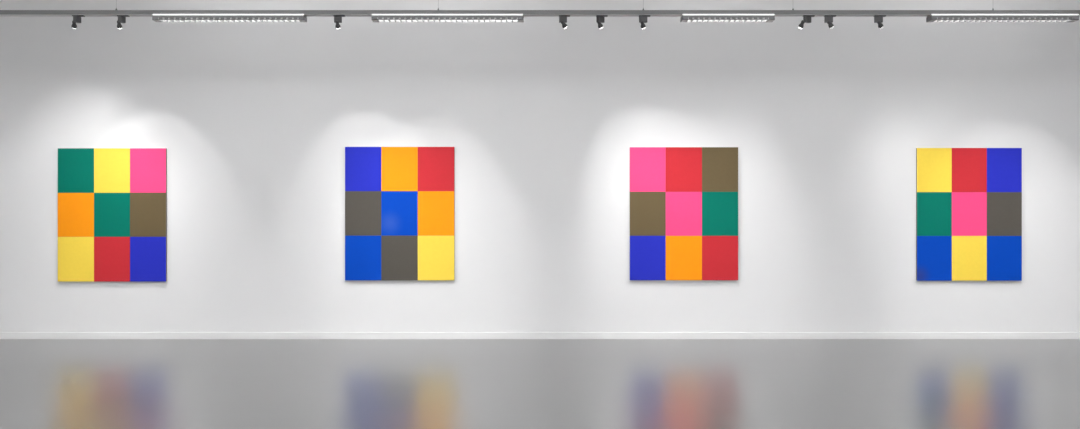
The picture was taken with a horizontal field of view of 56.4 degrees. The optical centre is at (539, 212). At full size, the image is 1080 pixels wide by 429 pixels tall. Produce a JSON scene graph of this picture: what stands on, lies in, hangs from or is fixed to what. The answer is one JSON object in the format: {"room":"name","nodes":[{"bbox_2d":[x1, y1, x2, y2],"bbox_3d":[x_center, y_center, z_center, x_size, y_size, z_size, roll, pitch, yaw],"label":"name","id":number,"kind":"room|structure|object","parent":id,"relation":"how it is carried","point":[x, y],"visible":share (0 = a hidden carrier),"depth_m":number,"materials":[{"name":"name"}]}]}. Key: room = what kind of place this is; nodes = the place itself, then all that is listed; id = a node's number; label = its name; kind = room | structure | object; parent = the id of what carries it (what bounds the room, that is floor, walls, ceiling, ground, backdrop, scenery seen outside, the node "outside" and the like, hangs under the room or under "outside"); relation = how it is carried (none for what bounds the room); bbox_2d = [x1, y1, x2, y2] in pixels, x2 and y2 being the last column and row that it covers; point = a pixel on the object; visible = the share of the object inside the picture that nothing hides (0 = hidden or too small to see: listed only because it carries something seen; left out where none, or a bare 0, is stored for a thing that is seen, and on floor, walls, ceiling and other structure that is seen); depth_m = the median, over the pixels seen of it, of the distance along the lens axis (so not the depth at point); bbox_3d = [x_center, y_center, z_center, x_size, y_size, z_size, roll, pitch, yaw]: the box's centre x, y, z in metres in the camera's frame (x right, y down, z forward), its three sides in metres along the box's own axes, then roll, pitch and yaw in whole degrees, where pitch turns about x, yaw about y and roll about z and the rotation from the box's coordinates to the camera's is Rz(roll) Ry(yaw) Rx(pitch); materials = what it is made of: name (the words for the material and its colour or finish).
{"room":"museum","nodes":[
{"label":"museum","id":0,"kind":"room"},
{"bbox_2d":[0,0,1079,331],"bbox_3d":[0.000,-0.625,12.075,18.200,4.450,0.150,0,0,0],"label":"wall","id":1,"kind":"structure","parent":0,"point":[255,122],"depth_m":12.00,"materials":[{"name":"white paint"}]},
{"bbox_2d":[58,148,166,281],"bbox_3d":[-5.083,0.023,11.982,1.284,1.581,0.034,0,0,0],"label":"painting","id":2,"kind":"object","parent":1,"relation":"attached to","point":[112,202],"visible":1,"depth_m":11.96,"materials":[{"name":"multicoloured paint"}]},
{"bbox_2d":[345,147,454,279],"bbox_3d":[-1.665,0.007,11.982,1.298,1.585,0.034,0,0,0],"label":"painting","id":3,"kind":"object","parent":1,"relation":"attached to","point":[400,201],"visible":1,"depth_m":11.96,"materials":[{"name":"paint"}]},
{"bbox_2d":[0,332,1079,338],"bbox_3d":[0.000,1.460,11.993,18.000,0.079,0.014,0,0,0],"label":"baseboard","id":4,"kind":"structure","parent":1,"relation":"attached to","point":[3,335],"depth_m":11.99,"materials":[{"name":"white paint"}]},
{"bbox_2d":[630,147,737,279],"bbox_3d":[1.709,0.009,11.982,1.286,1.579,0.034,0,0,0],"label":"painting","id":5,"kind":"object","parent":1,"relation":"attached to","point":[684,200],"visible":1,"depth_m":11.96,"materials":[{"name":"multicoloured paint"}]},
{"bbox_2d":[916,148,1021,280],"bbox_3d":[5.097,0.015,11.982,1.243,1.575,0.034,0,0,0],"label":"painting","id":6,"kind":"object","parent":1,"relation":"attached to","point":[969,200],"visible":1,"depth_m":11.96,"materials":[{"name":"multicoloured paint"}]},
{"bbox_2d":[0,339,1079,428],"bbox_3d":[0.000,1.550,4.500,18.000,0.100,15.000,0,0,0],"label":"floor","id":7,"kind":"structure","parent":0,"point":[45,383],"depth_m":8.95,"materials":[{"name":"grey concrete"}]},
{"bbox_3d":[0.000,-2.800,4.500,18.000,0.100,15.000,0,0,0],"label":"ceiling","id":8,"kind":"structure","parent":0,"visible":0},
{"bbox_2d":[0,8,1079,16],"bbox_3d":[0.000,-2.422,10.700,17.208,0.656,0.112,0,0,0],"label":"track","id":9,"kind":"object","parent":8,"relation":"hanging from","point":[3,13],"visible":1,"depth_m":10.65,"materials":[{"name":"grey metal"}]},
{"bbox_2d":[71,15,84,28],"bbox_3d":[-4.909,-2.028,10.701,0.143,0.138,0.090,0,0,0],"label":"track spotlight","id":10,"kind":"object","parent":9,"relation":"attached to","point":[76,18],"visible":1,"depth_m":10.69,"materials":[{"name":"grey metal"}]},
{"bbox_2d":[117,15,129,28],"bbox_3d":[-4.431,-2.027,10.701,0.133,0.140,0.088,0,0,0],"label":"track spotlight","id":11,"kind":"object","parent":9,"relation":"attached to","point":[121,18],"visible":1,"depth_m":10.69,"materials":[{"name":"grey metal"}]},
{"bbox_2d":[152,14,306,21],"bbox_3d":[-3.289,-2.069,10.700,1.603,0.064,0.136,0,0,0],"label":"strip light","id":12,"kind":"object","parent":9,"relation":"attached to","point":[155,17],"visible":1,"depth_m":10.63,"materials":[{"name":"grey metal"}]},
{"bbox_2d":[333,15,344,28],"bbox_3d":[-2.129,-2.027,10.707,0.120,0.140,0.076,0,0,0],"label":"track spotlight","id":13,"kind":"object","parent":9,"relation":"attached to","point":[337,18],"visible":1,"depth_m":10.68,"materials":[{"name":"grey metal"}]},
{"bbox_2d":[371,14,523,21],"bbox_3d":[-0.976,-2.069,10.700,1.603,0.064,0.136,0,0,0],"label":"strip light","id":14,"kind":"object","parent":9,"relation":"attached to","point":[374,17],"visible":1,"depth_m":10.63,"materials":[{"name":"grey metal"}]},
{"bbox_2d":[559,15,569,28],"bbox_3d":[0.259,-2.028,10.706,0.120,0.137,0.073,0,0,0],"label":"track spotlight","id":15,"kind":"object","parent":9,"relation":"attached to","point":[562,18],"visible":1,"depth_m":10.68,"materials":[{"name":"grey metal"}]},
{"bbox_2d":[596,15,607,28],"bbox_3d":[0.657,-2.028,10.701,0.120,0.138,0.085,0,0,0],"label":"track spotlight","id":16,"kind":"object","parent":9,"relation":"attached to","point":[600,19],"visible":1,"depth_m":10.69,"materials":[{"name":"grey metal"}]},
{"bbox_2d":[639,15,649,28],"bbox_3d":[1.111,-2.027,10.704,0.120,0.139,0.079,0,0,0],"label":"track spotlight","id":17,"kind":"object","parent":9,"relation":"attached to","point":[642,18],"visible":1,"depth_m":10.69,"materials":[{"name":"grey metal"}]},
{"bbox_2d":[680,14,774,21],"bbox_3d":[1.988,-2.069,10.700,0.977,0.064,0.136,0,0,0],"label":"strip light","id":18,"kind":"object","parent":9,"relation":"attached to","point":[684,17],"visible":1,"depth_m":10.63,"materials":[{"name":"grey metal"}]},
{"bbox_2d":[798,15,814,28],"bbox_3d":[2.829,-2.027,10.702,0.167,0.139,0.084,0,0,0],"label":"track spotlight","id":19,"kind":"object","parent":9,"relation":"attached to","point":[806,18],"visible":1,"depth_m":10.68,"materials":[{"name":"grey metal"}]},
{"bbox_2d":[824,15,835,27],"bbox_3d":[3.080,-2.029,10.706,0.120,0.135,0.070,0,0,0],"label":"track spotlight","id":20,"kind":"object","parent":9,"relation":"attached to","point":[828,19],"visible":1,"depth_m":10.68,"materials":[{"name":"grey metal"}]},
{"bbox_2d":[874,15,885,27],"bbox_3d":[3.608,-2.029,10.706,0.120,0.136,0.072,0,0,0],"label":"track spotlight","id":21,"kind":"object","parent":9,"relation":"attached to","point":[878,19],"visible":1,"depth_m":10.68,"materials":[{"name":"grey metal"}]},
{"bbox_2d":[926,14,1078,21],"bbox_3d":[4.906,-2.069,10.700,1.559,0.064,0.136,0,0,0],"label":"strip light","id":22,"kind":"object","parent":9,"relation":"attached to","point":[933,17],"visible":1,"depth_m":10.63,"materials":[{"name":"grey metal"}]}
]}

